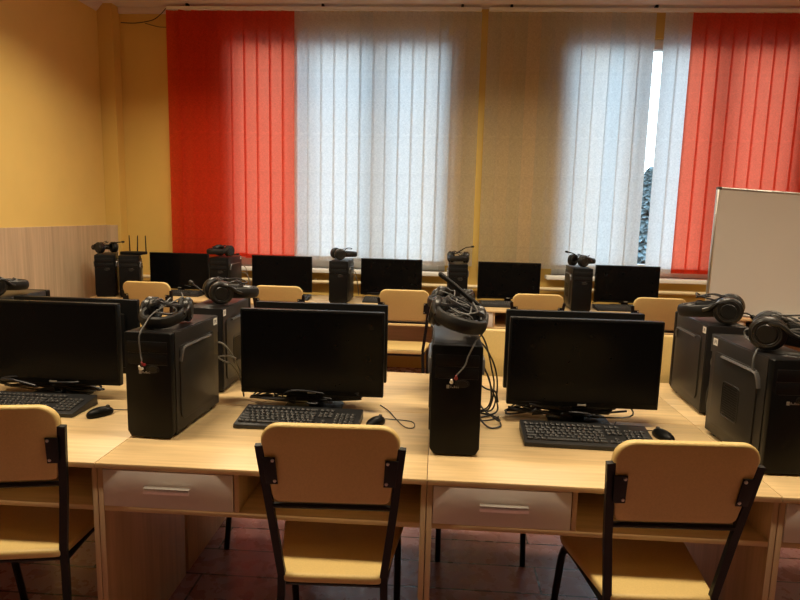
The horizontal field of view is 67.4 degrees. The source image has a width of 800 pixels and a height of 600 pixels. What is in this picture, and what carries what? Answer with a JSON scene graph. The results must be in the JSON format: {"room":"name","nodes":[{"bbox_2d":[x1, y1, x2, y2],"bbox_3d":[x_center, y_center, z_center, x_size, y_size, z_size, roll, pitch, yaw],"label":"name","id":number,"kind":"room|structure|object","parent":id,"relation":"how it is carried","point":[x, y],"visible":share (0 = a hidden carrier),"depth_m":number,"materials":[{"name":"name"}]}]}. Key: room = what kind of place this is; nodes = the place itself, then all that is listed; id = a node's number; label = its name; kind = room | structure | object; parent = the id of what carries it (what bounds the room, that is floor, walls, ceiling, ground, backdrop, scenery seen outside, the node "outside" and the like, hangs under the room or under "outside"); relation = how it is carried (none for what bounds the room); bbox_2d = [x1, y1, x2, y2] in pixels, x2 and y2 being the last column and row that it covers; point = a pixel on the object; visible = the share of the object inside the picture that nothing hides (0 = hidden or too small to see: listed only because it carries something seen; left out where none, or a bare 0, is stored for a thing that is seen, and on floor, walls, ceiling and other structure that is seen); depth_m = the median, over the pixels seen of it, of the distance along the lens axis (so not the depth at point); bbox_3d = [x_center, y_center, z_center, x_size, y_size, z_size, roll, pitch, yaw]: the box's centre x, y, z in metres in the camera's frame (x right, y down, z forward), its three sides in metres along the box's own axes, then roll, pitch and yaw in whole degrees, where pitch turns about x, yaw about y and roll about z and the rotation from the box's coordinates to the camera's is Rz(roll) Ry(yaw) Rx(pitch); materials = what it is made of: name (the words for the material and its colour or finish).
{"room":"computer lab","nodes":[
{"label":"computer lab","id":0,"kind":"room"},
{"bbox_2d":[0,0,105,227],"bbox_3d":[-3.312,-0.396,0.898,0.200,3.430,11.070,2,8,3],"label":"wall","id":1,"kind":"structure","parent":0,"point":[52,165],"depth_m":5.02,"materials":[{"name":"yellow paint"}]},
{"bbox_2d":[0,225,118,297],"bbox_3d":[-3.186,0.654,0.891,0.120,1.360,10.379,2,8,3],"label":"wall panel","id":2,"kind":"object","parent":1,"relation":"attached to","point":[59,260],"depth_m":5.14,"materials":[{"name":"laminate"}]},
{"bbox_2d":[79,0,102,10],"bbox_3d":[-3.146,-2.031,0.506,0.070,0.075,10.370,2,8,3],"label":"trim","id":3,"kind":"structure","parent":1,"relation":"attached to","point":[94,4],"depth_m":5.54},
{"bbox_2d":[0,367,799,599],"bbox_3d":[0.671,1.483,0.910,8.270,0.100,11.070,2,8,3],"label":"floor","id":4,"kind":"structure","parent":0,"point":[473,565],"depth_m":2.58,"materials":[{"name":"tile"}]},
{"bbox_2d":[0,404,94,599],"bbox_3d":[-1.224,0.742,2.030,0.416,0.967,0.554,0,8,-8],"label":"chair","id":5,"kind":"object","parent":4,"relation":"on","point":[33,438],"visible":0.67,"depth_m":1.82,"materials":[{"name":"beige wood"}]},
{"bbox_2d":[0,374,126,399],"bbox_3d":[-1.405,0.728,2.840,1.024,0.750,0.621,2,8,3],"label":"computer desk","id":6,"kind":"object","parent":4,"relation":"on","point":[110,392],"visible":0.02,"depth_m":2.56,"materials":[{"name":"brown wood"}]},
{"bbox_2d":[0,289,49,299],"bbox_3d":[-1.829,0.156,2.811,0.190,0.370,0.394,2,8,3],"label":"computer tower","id":7,"kind":"object","parent":6,"relation":"on","point":[10,294],"visible":0.06,"depth_m":2.86,"materials":[{"name":"grey metal"}]},
{"bbox_2d":[0,277,28,295],"bbox_3d":[-1.820,-0.075,2.748,0.185,0.098,0.216,7,10,33],"label":"headset","id":8,"kind":"object","parent":7,"relation":"on","point":[6,284],"visible":1,"depth_m":2.72,"materials":[{"name":"black plastic"}]},
{"bbox_2d":[0,277,7,295],"bbox_3d":[-1.793,-0.061,2.657,0.028,0.096,0.096,8,11,41],"label":"ear cup","id":9,"kind":"object","parent":8,"relation":"on","point":[3,282],"depth_m":2.67,"materials":[{"name":"black plastic"}]},
{"bbox_2d":[0,299,122,394],"bbox_3d":[-1.412,0.199,2.475,0.566,0.399,0.160,2,8,3],"label":"monitor","id":10,"kind":"object","parent":6,"relation":"on","point":[65,347],"visible":1,"depth_m":2.43,"materials":[{"name":"plastic"}]},
{"bbox_2d":[14,295,139,373],"bbox_3d":[-1.447,0.180,2.672,0.566,0.378,0.160,2,8,3],"label":"monitor","id":11,"kind":"object","parent":6,"relation":"on","point":[129,308],"visible":0.11,"depth_m":2.66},
{"bbox_2d":[0,399,130,599],"bbox_3d":[-1.444,0.815,2.224,1.024,0.750,0.621,2,8,3],"label":"computer desk","id":12,"kind":"object","parent":4,"relation":"on","point":[89,440],"visible":0.23,"depth_m":1.97,"materials":[{"name":"brown wood"}]},
{"bbox_2d":[0,467,92,509],"bbox_3d":[-1.439,0.596,2.191,0.988,0.017,0.563,2,8,3],"label":"shelf","id":13,"kind":"object","parent":12,"relation":"attached to","point":[80,478],"depth_m":1.95,"materials":[{"name":"brown wood"}]},
{"bbox_2d":[0,391,97,417],"bbox_3d":[-1.438,0.397,2.355,0.452,0.041,0.224,2,8,3],"label":"keyboard","id":14,"kind":"object","parent":12,"relation":"on","point":[65,405],"visible":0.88,"depth_m":2.33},
{"bbox_2d":[86,404,126,418],"bbox_3d":[-1.038,0.407,2.368,0.142,0.036,0.366,5,9,24],"label":"computer mouse","id":15,"kind":"object","parent":12,"relation":"on","point":[101,411],"visible":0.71,"depth_m":2.25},
{"bbox_2d":[121,281,172,314],"bbox_3d":[-1.976,0.298,5.014,0.416,0.967,0.554,2,8,4],"label":"chair","id":16,"kind":"object","parent":4,"relation":"on","point":[140,290],"visible":0.31,"depth_m":4.70,"materials":[{"name":"beige wood"}]},
{"bbox_2d":[90,290,207,316],"bbox_3d":[-2.196,0.320,5.572,1.024,0.750,0.621,2,8,3],"label":"computer desk","id":17,"kind":"object","parent":4,"relation":"on","point":[202,298],"visible":0.02,"depth_m":5.31,"materials":[{"name":"brown wood"}]},
{"bbox_2d":[94,252,119,296],"bbox_3d":[-2.644,-0.236,5.423,0.190,0.370,0.394,-2,9,-20],"label":"computer tower","id":18,"kind":"object","parent":17,"relation":"on","point":[105,263],"visible":0.97,"depth_m":5.25,"materials":[{"name":"grey metal"}]},
{"bbox_2d":[91,241,124,252],"bbox_3d":[-2.650,-0.480,5.396,0.303,0.112,0.196,7,10,33],"label":"headset","id":19,"kind":"object","parent":18,"relation":"on","point":[99,247],"visible":1,"depth_m":5.38,"materials":[{"name":"black plastic"}]},
{"bbox_2d":[118,254,142,296],"bbox_3d":[-2.439,-0.234,5.444,0.190,0.370,0.466,-2,9,-20],"label":"computer tower","id":20,"kind":"object","parent":17,"relation":"on","point":[130,267],"visible":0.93,"depth_m":5.22,"materials":[{"name":"grey metal"}]},
{"bbox_2d":[120,235,146,254],"bbox_3d":[-2.375,-0.492,5.355,0.200,0.167,0.134,2,8,3],"label":"router","id":21,"kind":"object","parent":20,"relation":"on","point":[129,252],"visible":1,"depth_m":5.33,"materials":[{"name":"black plastic"}]},
{"bbox_2d":[149,252,209,289],"bbox_3d":[-2.079,-0.263,5.696,0.566,0.373,0.160,2,8,3],"label":"monitor","id":22,"kind":"object","parent":17,"relation":"on","point":[174,269],"visible":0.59,"depth_m":5.65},
{"bbox_2d":[171,289,203,296],"bbox_3d":[-2.037,-0.067,5.509,0.452,0.041,0.172,2,8,5],"label":"keyboard","id":23,"kind":"object","parent":17,"relation":"on","point":[188,293],"visible":0.56,"depth_m":5.46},
{"bbox_2d":[224,517,231,549],"bbox_3d":[-0.575,0.630,2.923,0.416,0.967,0.554,2,8,3],"label":"chair","id":24,"kind":"object","parent":4,"relation":"on","point":[228,519],"visible":0.02,"depth_m":2.74,"materials":[{"name":"black metal"}]},
{"bbox_2d":[95,404,428,599],"bbox_3d":[-0.421,0.849,2.163,1.024,0.750,0.621,2,8,3],"label":"computer desk","id":25,"kind":"object","parent":4,"relation":"on","point":[147,486],"visible":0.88,"depth_m":1.92,"materials":[{"name":"brown wood"}]},
{"bbox_2d":[124,314,244,437],"bbox_3d":[-0.789,0.261,2.250,0.253,0.370,0.476,2,8,6],"label":"computer tower","id":26,"kind":"object","parent":25,"relation":"on","point":[178,383],"visible":0.94,"depth_m":2.04,"materials":[{"name":"grey metal"}]},
{"bbox_2d":[138,292,193,369],"bbox_3d":[-0.838,0.103,2.102,0.176,0.235,0.271,1,8,-3],"label":"headset","id":27,"kind":"object","parent":26,"relation":"on","point":[151,309],"visible":1,"depth_m":2.09,"materials":[{"name":"black plastic"}]},
{"bbox_2d":[143,296,163,316],"bbox_3d":[-0.899,0.032,2.180,0.049,0.091,0.091,2,8,3],"label":"ear cup","id":28,"kind":"object","parent":27,"relation":"on","point":[150,309],"depth_m":2.15,"materials":[{"name":"black plastic"}]},
{"bbox_2d":[177,297,193,321],"bbox_3d":[-0.781,0.034,2.185,0.062,0.091,0.093,2,8,3],"label":"ear cup","id":29,"kind":"object","parent":27,"relation":"on","point":[187,305],"depth_m":2.15,"materials":[{"name":"black plastic"}]},
{"bbox_2d":[105,481,420,527],"bbox_3d":[-0.416,0.630,2.131,0.988,0.017,0.563,2,8,3],"label":"shelf","id":30,"kind":"object","parent":25,"relation":"attached to","point":[253,506],"depth_m":1.87,"materials":[{"name":"brown wood"}]},
{"bbox_2d":[233,404,362,428],"bbox_3d":[-0.370,0.436,2.260,0.452,0.041,0.224,2,8,4],"label":"keyboard","id":31,"kind":"object","parent":25,"relation":"on","point":[254,416],"visible":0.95,"depth_m":2.23,"materials":[{"name":"plastic"}]},
{"bbox_2d":[366,405,414,428],"bbox_3d":[-0.018,0.439,2.313,0.177,0.036,0.280,3,8,10],"label":"computer mouse","id":32,"kind":"object","parent":25,"relation":"on","point":[376,420],"visible":0.88,"depth_m":2.22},
{"bbox_2d":[253,285,304,307],"bbox_3d":[-0.935,0.333,4.953,0.416,0.967,0.554,2,8,3],"label":"chair","id":33,"kind":"object","parent":4,"relation":"on","point":[266,292],"visible":0.29,"depth_m":4.63,"materials":[{"name":"beige wood"}]},
{"bbox_2d":[251,295,328,307],"bbox_3d":[-1.172,0.354,5.512,1.024,0.750,0.621,2,8,3],"label":"computer desk","id":34,"kind":"object","parent":4,"relation":"on","point":[315,298],"visible":0.02,"depth_m":5.44,"materials":[{"name":"brown wood"}]},
{"bbox_2d":[209,255,250,283],"bbox_3d":[-1.540,-0.213,5.451,0.248,0.370,0.447,2,8,3],"label":"computer tower","id":35,"kind":"object","parent":34,"relation":"on","point":[223,266],"visible":0.62,"depth_m":5.24,"materials":[{"name":"grey metal"}]},
{"bbox_2d":[206,245,239,256],"bbox_3d":[-1.572,-0.435,5.279,0.260,0.107,0.227,7,10,33],"label":"headset","id":36,"kind":"object","parent":35,"relation":"on","point":[219,250],"visible":1,"depth_m":5.28,"materials":[{"name":"black plastic"}]},
{"bbox_2d":[252,255,311,292],"bbox_3d":[-1.101,-0.231,5.638,0.566,0.373,0.160,2,8,3],"label":"monitor","id":37,"kind":"object","parent":34,"relation":"on","point":[272,270],"visible":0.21,"depth_m":5.59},
{"bbox_2d":[184,372,429,572],"bbox_3d":[-0.382,0.762,2.780,1.024,0.750,0.621,2,8,3],"label":"computer desk","id":38,"kind":"object","parent":4,"relation":"on","point":[403,392],"visible":0.24,"depth_m":2.60,"materials":[{"name":"brown wood"}]},
{"bbox_2d":[194,298,250,391],"bbox_3d":[-0.819,0.190,2.741,0.190,0.370,0.394,2,8,3],"label":"computer tower","id":39,"kind":"object","parent":38,"relation":"on","point":[228,315],"visible":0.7,"depth_m":2.60,"materials":[{"name":"grey metal"}]},
{"bbox_2d":[188,277,258,304],"bbox_3d":[-0.780,-0.047,2.670,0.303,0.114,0.200,-3,9,-28],"label":"headset","id":40,"kind":"object","parent":39,"relation":"on","point":[217,290],"visible":1,"depth_m":2.61,"materials":[{"name":"black plastic"}]},
{"bbox_2d":[202,277,217,299],"bbox_3d":[-0.838,-0.050,2.714,0.099,0.104,0.093,2,8,3],"label":"ear cup","id":41,"kind":"object","parent":40,"relation":"on","point":[207,284],"depth_m":2.68,"materials":[{"name":"black plastic"}]},
{"bbox_2d":[209,281,233,304],"bbox_3d":[-0.774,-0.032,2.598,0.106,0.104,0.081,2,8,3],"label":"ear cup","id":42,"kind":"object","parent":40,"relation":"on","point":[220,292],"depth_m":2.57,"materials":[{"name":"black plastic"}]},
{"bbox_2d":[233,332,240,362],"bbox_3d":[-0.735,0.214,2.714,0.004,0.126,0.109,2,8,3],"label":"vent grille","id":43,"kind":"object","parent":39,"relation":"attached to","point":[236,335],"depth_m":2.71,"materials":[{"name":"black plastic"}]},
{"bbox_2d":[240,307,384,407],"bbox_3d":[-0.343,0.235,2.389,0.566,0.403,0.160,2,8,3],"label":"monitor","id":44,"kind":"object","parent":38,"relation":"on","point":[306,357],"visible":1,"depth_m":2.34,"materials":[{"name":"plastic"}]},
{"bbox_2d":[256,301,387,382],"bbox_3d":[-0.339,0.213,2.566,0.566,0.397,0.160,2,8,3],"label":"monitor","id":45,"kind":"object","parent":38,"relation":"on","point":[259,304],"visible":0.1,"depth_m":2.56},
{"bbox_2d":[254,422,405,599],"bbox_3d":[-0.196,0.778,1.951,0.416,0.967,0.554,2,8,1],"label":"chair","id":46,"kind":"object","parent":4,"relation":"on","point":[299,462],"visible":0.94,"depth_m":1.69,"materials":[{"name":"beige wood"}]},
{"bbox_2d":[325,296,431,347],"bbox_3d":[-0.147,0.387,5.452,1.024,0.750,0.621,2,8,3],"label":"computer desk","id":47,"kind":"object","parent":4,"relation":"on","point":[396,331],"visible":0.02,"depth_m":5.71,"materials":[{"name":"brown wood"}]},
{"bbox_2d":[329,258,358,302],"bbox_3d":[-0.504,-0.180,5.395,0.218,0.370,0.458,2,8,3],"label":"computer tower","id":48,"kind":"object","parent":47,"relation":"on","point":[341,272],"visible":0.98,"depth_m":5.18,"materials":[{"name":"grey metal"}]},
{"bbox_2d":[330,248,356,259],"bbox_3d":[-0.489,-0.411,5.312,0.227,0.105,0.194,-2,9,-21],"label":"headset","id":49,"kind":"object","parent":48,"relation":"on","point":[336,253],"visible":1,"depth_m":5.23,"materials":[{"name":"black plastic"}]},
{"bbox_2d":[361,258,422,295],"bbox_3d":[-0.078,-0.197,5.578,0.566,0.373,0.160,2,8,3],"label":"monitor","id":50,"kind":"object","parent":47,"relation":"on","point":[377,275],"visible":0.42,"depth_m":5.53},
{"bbox_2d":[388,320,430,326],"bbox_3d":[-0.142,0.168,5.419,0.988,0.017,0.563,2,8,3],"label":"shelf","id":51,"kind":"object","parent":47,"relation":"attached to","point":[392,324],"depth_m":5.13,"materials":[{"name":"brown wood"}]},
{"bbox_2d":[377,289,429,373],"bbox_3d":[0.039,0.364,4.896,0.416,0.967,0.554,2,8,3],"label":"chair","id":52,"kind":"object","parent":4,"relation":"on","point":[403,305],"visible":0.64,"depth_m":4.62,"materials":[{"name":"beige wood"}]},
{"bbox_2d":[435,329,525,566],"bbox_3d":[0.384,0.662,2.867,0.416,0.967,0.554,2,8,3],"label":"chair","id":53,"kind":"object","parent":4,"relation":"on","point":[495,338],"visible":0.05,"depth_m":3.03,"materials":[{"name":"beige wood"}]},
{"bbox_2d":[476,300,509,328],"bbox_3d":[0.877,0.421,5.391,1.024,0.750,0.621,2,8,3],"label":"computer desk","id":54,"kind":"object","parent":4,"relation":"on","point":[497,316],"visible":0.13,"depth_m":5.12,"materials":[{"name":"brown wood"}]},
{"bbox_2d":[447,261,468,296],"bbox_3d":[0.506,-0.145,5.324,0.190,0.370,0.394,2,8,3],"label":"computer tower","id":55,"kind":"object","parent":54,"relation":"on","point":[458,272],"visible":0.47,"depth_m":5.12,"materials":[{"name":"grey metal"}]},
{"bbox_2d":[447,246,473,262],"bbox_3d":[0.521,-0.393,5.179,0.230,0.153,0.227,3,8,8],"label":"headset","id":56,"kind":"object","parent":55,"relation":"on","point":[464,256],"visible":1,"depth_m":5.17,"materials":[{"name":"black plastic"}]},
{"bbox_2d":[479,300,511,307],"bbox_3d":[0.932,0.036,5.295,0.452,0.041,0.172,2,8,3],"label":"keyboard","id":57,"kind":"object","parent":54,"relation":"on","point":[485,303],"visible":0.63,"depth_m":5.26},
{"bbox_2d":[486,316,505,328],"bbox_3d":[0.882,0.202,5.359,0.988,0.017,0.563,2,8,3],"label":"shelf","id":58,"kind":"object","parent":54,"relation":"attached to","point":[500,321],"depth_m":5.22,"materials":[{"name":"brown wood"}]},
{"bbox_2d":[477,261,540,300],"bbox_3d":[0.995,-0.162,5.515,0.566,0.373,0.160,2,8,3],"label":"monitor","id":59,"kind":"object","parent":54,"relation":"on","point":[496,280],"visible":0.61,"depth_m":5.47,"materials":[{"name":"plastic"}]},
{"bbox_2d":[510,293,565,310],"bbox_3d":[1.042,0.397,4.837,0.416,0.967,0.554,2,8,2],"label":"chair","id":60,"kind":"object","parent":4,"relation":"on","point":[519,301],"visible":0.38,"depth_m":4.52,"materials":[{"name":"beige wood"}]},
{"bbox_2d":[481,376,692,424],"bbox_3d":[0.641,0.795,2.720,1.024,0.750,0.621,2,8,3],"label":"computer desk","id":61,"kind":"object","parent":4,"relation":"on","point":[665,414],"visible":0.07,"depth_m":2.45,"materials":[{"name":"brown wood"}]},
{"bbox_2d":[503,309,644,409],"bbox_3d":[0.724,0.248,2.503,0.566,0.397,0.160,2,8,3],"label":"monitor","id":62,"kind":"object","parent":61,"relation":"on","point":[509,312],"visible":0.11,"depth_m":2.50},
{"bbox_2d":[504,316,664,423],"bbox_3d":[0.695,0.270,2.299,0.566,0.410,0.160,2,8,3],"label":"monitor","id":63,"kind":"object","parent":61,"relation":"on","point":[583,366],"visible":0.98,"depth_m":2.25,"materials":[{"name":"plastic"}]},
{"bbox_3d":[0.228,0.225,2.680,0.190,0.370,0.394,2,8,3],"label":"computer tower","id":64,"kind":"object","parent":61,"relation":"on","visible":0},
{"bbox_2d":[427,286,474,308],"bbox_3d":[0.207,-0.003,2.585,0.185,0.098,0.216,7,10,33],"label":"headset","id":65,"kind":"object","parent":64,"relation":"on","point":[443,291],"visible":0.5,"depth_m":2.59,"materials":[{"name":"black plastic"}]},
{"bbox_2d":[434,286,451,296],"bbox_3d":[0.189,-0.014,2.668,0.085,0.096,0.093,2,8,3],"label":"ear cup","id":66,"kind":"object","parent":65,"relation":"on","point":[445,289],"depth_m":2.64,"materials":[{"name":"black plastic"}]},
{"bbox_2d":[459,289,474,305],"bbox_3d":[0.292,-0.002,2.600,0.073,0.096,0.098,2,8,3],"label":"ear cup","id":67,"kind":"object","parent":65,"relation":"on","point":[469,291],"depth_m":2.57,"materials":[{"name":"black plastic"}]},
{"bbox_2d":[424,416,781,599],"bbox_3d":[0.602,0.882,2.103,1.024,0.750,0.621,2,8,3],"label":"computer desk","id":68,"kind":"object","parent":4,"relation":"on","point":[508,486],"visible":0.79,"depth_m":1.81,"materials":[{"name":"brown wood"}]},
{"bbox_2d":[428,324,501,454],"bbox_3d":[0.242,0.299,2.163,0.284,0.370,0.466,2,8,3],"label":"computer tower","id":69,"kind":"object","parent":68,"relation":"on","point":[455,411],"visible":0.97,"depth_m":1.95,"materials":[{"name":"grey metal"}]},
{"bbox_2d":[427,272,488,383],"bbox_3d":[0.199,0.088,1.996,0.205,0.340,0.244,1,8,-4],"label":"headset","id":70,"kind":"object","parent":69,"relation":"on","point":[475,320],"visible":1,"depth_m":1.96,"materials":[{"name":"black plastic"}]},
{"bbox_2d":[427,295,447,325],"bbox_3d":[0.129,0.036,2.043,0.069,0.106,0.104,2,8,3],"label":"ear cup","id":71,"kind":"object","parent":70,"relation":"on","point":[437,301],"depth_m":2.00,"materials":[{"name":"black plastic"}]},
{"bbox_2d":[467,305,485,319],"bbox_3d":[0.258,0.068,2.058,0.078,0.106,0.106,2,8,3],"label":"ear cup","id":72,"kind":"object","parent":70,"relation":"on","point":[480,308],"depth_m":2.02,"materials":[{"name":"black plastic"}]},
{"bbox_2d":[519,420,652,450],"bbox_3d":[0.663,0.477,2.154,0.452,0.041,0.224,2,8,5],"label":"keyboard","id":73,"kind":"object","parent":68,"relation":"on","point":[553,434],"visible":0.91,"depth_m":2.11,"materials":[{"name":"plastic"}]},
{"bbox_2d":[432,485,767,546],"bbox_3d":[0.607,0.663,2.071,0.988,0.017,0.563,2,8,3],"label":"shelf","id":74,"kind":"object","parent":68,"relation":"attached to","point":[590,506],"depth_m":1.81,"materials":[{"name":"brown wood"}]},
{"bbox_2d":[614,422,674,439],"bbox_3d":[0.905,0.474,2.227,0.060,0.036,0.248,-5,10,-38],"label":"computer mouse","id":75,"kind":"object","parent":68,"relation":"on","point":[661,434],"visible":0.69,"depth_m":2.15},
{"bbox_2d":[564,304,673,334],"bbox_3d":[1.901,0.455,5.331,1.024,0.750,0.621,2,8,3],"label":"computer desk","id":76,"kind":"object","parent":4,"relation":"on","point":[566,307],"visible":0.02,"depth_m":5.14,"materials":[{"name":"brown wood"}]},
{"bbox_2d":[563,265,592,311],"bbox_3d":[1.545,-0.105,5.223,0.190,0.370,0.394,2,8,5],"label":"computer tower","id":77,"kind":"object","parent":76,"relation":"on","point":[578,281],"visible":1,"depth_m":5.04,"materials":[{"name":"grey metal"}]},
{"bbox_2d":[565,251,595,266],"bbox_3d":[1.567,-0.357,5.181,0.278,0.134,0.194,-3,9,-26],"label":"headset","id":78,"kind":"object","parent":77,"relation":"on","point":[573,259],"visible":1,"depth_m":5.14,"materials":[{"name":"black plastic"}]},
{"bbox_2d":[577,255,588,266],"bbox_3d":[1.562,-0.331,5.110,0.103,0.101,0.077,2,8,3],"label":"ear cup","id":79,"kind":"object","parent":78,"relation":"on","point":[583,260],"depth_m":5.09,"materials":[{"name":"black plastic"}]},
{"bbox_2d":[592,304,630,311],"bbox_3d":[1.929,0.069,5.236,0.452,0.041,0.172,2,8,3],"label":"keyboard","id":80,"kind":"object","parent":76,"relation":"on","point":[599,307],"visible":0.7,"depth_m":5.20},
{"bbox_2d":[592,265,660,304],"bbox_3d":[2.050,-0.127,5.453,0.566,0.373,0.160,2,8,4],"label":"monitor","id":81,"kind":"object","parent":76,"relation":"on","point":[623,285],"visible":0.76,"depth_m":5.41,"materials":[{"name":"plastic"}]},
{"bbox_2d":[551,439,765,599],"bbox_3d":[0.745,0.810,1.890,0.416,0.967,0.554,1,8,0],"label":"chair","id":82,"kind":"object","parent":4,"relation":"on","point":[701,482],"visible":0.95,"depth_m":1.62,"materials":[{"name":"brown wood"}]},
{"bbox_2d":[631,297,685,332],"bbox_3d":[1.953,0.427,4.783,0.416,0.967,0.554,2,8,5],"label":"chair","id":83,"kind":"object","parent":4,"relation":"on","point":[654,309],"visible":0.2,"depth_m":4.48,"materials":[{"name":"beige wood"}]},
{"bbox_2d":[660,335,672,382],"bbox_3d":[1.400,0.695,2.807,0.416,0.967,0.554,2,8,3],"label":"chair","id":84,"kind":"object","parent":4,"relation":"on","point":[668,339],"visible":0.02,"depth_m":2.98,"materials":[{"name":"wood"}]},
{"bbox_2d":[659,383,705,425],"bbox_3d":[1.664,0.829,2.660,1.024,0.750,0.621,2,8,3],"label":"computer desk","id":85,"kind":"object","parent":4,"relation":"on","point":[666,392],"visible":0.05,"depth_m":2.57,"materials":[{"name":"brown wood"}]},
{"bbox_2d":[669,311,747,413],"bbox_3d":[1.324,0.264,2.596,0.190,0.370,0.394,2,8,6],"label":"computer tower","id":86,"kind":"object","parent":85,"relation":"on","point":[692,345],"visible":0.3,"depth_m":2.51,"materials":[{"name":"grey metal"}]},
{"bbox_2d":[677,292,754,324],"bbox_3d":[1.314,0.028,2.486,0.300,0.118,0.213,6,9,31],"label":"headset","id":87,"kind":"object","parent":86,"relation":"on","point":[728,309],"visible":1,"depth_m":2.42,"materials":[{"name":"black plastic"}]},
{"bbox_2d":[713,297,743,324],"bbox_3d":[1.314,0.043,2.404,0.113,0.110,0.082,2,8,3],"label":"ear cup","id":88,"kind":"object","parent":87,"relation":"on","point":[726,310],"depth_m":2.38,"materials":[{"name":"black plastic"}]},
{"bbox_2d":[718,293,744,310],"bbox_3d":[1.388,0.028,2.524,0.108,0.110,0.096,2,8,3],"label":"ear cup","id":89,"kind":"object","parent":87,"relation":"on","point":[731,295],"depth_m":2.49,"materials":[{"name":"black plastic"}]},
{"bbox_2d":[695,425,799,599],"bbox_3d":[1.625,0.916,2.043,1.024,0.750,0.621,2,8,3],"label":"computer desk","id":90,"kind":"object","parent":4,"relation":"on","point":[787,486],"visible":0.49,"depth_m":1.76,"materials":[{"name":"brown wood"}]},
{"bbox_2d":[705,335,799,473],"bbox_3d":[1.222,0.337,2.064,0.190,0.370,0.446,2,8,1],"label":"computer tower","id":91,"kind":"object","parent":90,"relation":"on","point":[759,407],"visible":0.95,"depth_m":1.91,"materials":[{"name":"grey metal"}]},
{"bbox_2d":[720,381,738,423],"bbox_3d":[1.135,0.352,2.067,0.004,0.126,0.109,2,8,1],"label":"vent grille","id":92,"kind":"object","parent":91,"relation":"attached to","point":[729,390],"depth_m":2.07,"materials":[{"name":"black plastic"}]},
{"bbox_2d":[744,310,799,369],"bbox_3d":[1.269,0.132,1.948,0.267,0.180,0.244,7,10,33],"label":"headset","id":93,"kind":"object","parent":91,"relation":"on","point":[769,330],"visible":1,"depth_m":1.91,"materials":[{"name":"black plastic"}]},
{"bbox_2d":[748,316,787,350],"bbox_3d":[1.176,0.108,1.920,0.112,0.112,0.032,8,11,41],"label":"ear cup","id":94,"kind":"object","parent":93,"relation":"on","point":[767,333],"depth_m":1.91,"materials":[{"name":"black plastic"}]},
{"bbox_2d":[752,310,789,328],"bbox_3d":[1.265,0.091,2.050,0.115,0.112,0.086,2,8,3],"label":"ear cup","id":95,"kind":"object","parent":93,"relation":"on","point":[768,312],"depth_m":2.03,"materials":[{"name":"plastic"}]},
{"bbox_2d":[781,542,799,548],"bbox_3d":[1.630,0.697,2.011,0.988,0.017,0.563,2,8,3],"label":"shelf","id":96,"kind":"object","parent":90,"relation":"attached to","point":[783,544],"depth_m":1.76,"materials":[{"name":"brown wood"}]},
{"bbox_2d":[705,187,799,322],"bbox_3d":[2.584,0.138,4.115,1.222,1.761,0.704,2,8,3],"label":"whiteboard","id":97,"kind":"object","parent":4,"relation":"on","point":[754,256],"visible":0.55,"depth_m":3.83,"materials":[{"name":"plastic"}]},
{"bbox_2d":[737,317,799,351],"bbox_3d":[2.925,0.488,5.271,1.024,0.750,0.621,2,8,3],"label":"computer desk","id":98,"kind":"object","parent":4,"relation":"on","point":[744,321],"visible":0.03,"depth_m":5.13,"materials":[{"name":"brown wood"}]},
{"bbox_2d":[119,9,763,367],"bbox_3d":[1.050,-1.009,5.954,7.870,3.430,0.360,2,8,3],"label":"wall","id":99,"kind":"structure","parent":0,"point":[143,47],"depth_m":5.89,"materials":[{"name":"paint"}]},
{"bbox_2d":[97,3,127,254],"bbox_3d":[-2.817,-1.101,5.938,0.150,3.430,0.130,2,8,3],"label":"pipe","id":100,"kind":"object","parent":99,"relation":"attached to","point":[108,26],"depth_m":5.80,"materials":[{"name":"paint"}]},
{"bbox_2d":[118,7,166,13],"bbox_3d":[-2.449,-2.765,5.731,0.500,0.060,0.030,2,8,3],"label":"trim","id":101,"kind":"structure","parent":99,"relation":"attached to","point":[121,10],"depth_m":5.72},
{"bbox_2d":[242,257,446,275],"bbox_3d":[-0.602,-1.386,5.836,2.203,2.240,0.255,2,8,3],"label":"window","id":102,"kind":"structure","parent":99,"relation":"in","point":[428,270],"depth_m":5.95,"materials":[{"name":"white paint"}]},
{"bbox_2d":[143,275,705,295],"bbox_3d":[1.065,0.287,5.915,7.550,0.876,0.073,2,8,3],"label":"pipe","id":103,"kind":"object","parent":99,"relation":"attached to","point":[315,281],"visible":0.16,"depth_m":5.81,"materials":[{"name":"metal"}]},
{"bbox_2d":[545,40,707,284],"bbox_3d":[2.553,-1.282,5.650,2.233,2.240,0.255,2,8,3],"label":"window","id":104,"kind":"structure","parent":99,"relation":"in","point":[671,278],"depth_m":5.74,"materials":[{"name":"white paint"}]},
{"bbox_2d":[478,4,799,273],"bbox_3d":[2.413,-1.433,5.510,3.280,2.398,0.056,2,8,3],"label":"vertical blind","id":105,"kind":"object","parent":104,"relation":"attached to","point":[567,95],"visible":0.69,"depth_m":5.51,"materials":[{"name":"fabric"}]},
{"bbox_2d":[100,0,799,8],"bbox_3d":[0.757,-2.035,0.409,8.270,0.150,11.070,2,8,3],"label":"ceiling","id":106,"kind":"structure","parent":0,"point":[485,4],"depth_m":5.41,"materials":[{"name":"paint"}]},
{"bbox_2d":[166,3,481,265],"bbox_3d":[-0.750,-1.548,5.697,2.947,2.378,0.063,2,8,3],"label":"vertical blind","id":107,"kind":"object","parent":106,"relation":"hanging from","point":[310,131],"visible":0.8,"depth_m":5.69,"materials":[{"name":"fabric"}]},
{"label":"outside","id":108,"kind":"structure","parent":0,"visible":0},
{"bbox_3d":[2.508,-2.962,40.966,90.000,0.100,67.890,2,8,3],"label":"ground","id":109,"kind":"structure","parent":108,"visible":0},
{"bbox_2d":[637,166,652,263],"bbox_3d":[8.808,-2.396,21.309,3.362,4.628,3.267,2,8,3],"label":"conifer tree","id":110,"kind":"object","parent":109,"relation":"on","point":[647,183],"visible":0.21,"depth_m":20.77,"materials":[{"name":"green plant"}]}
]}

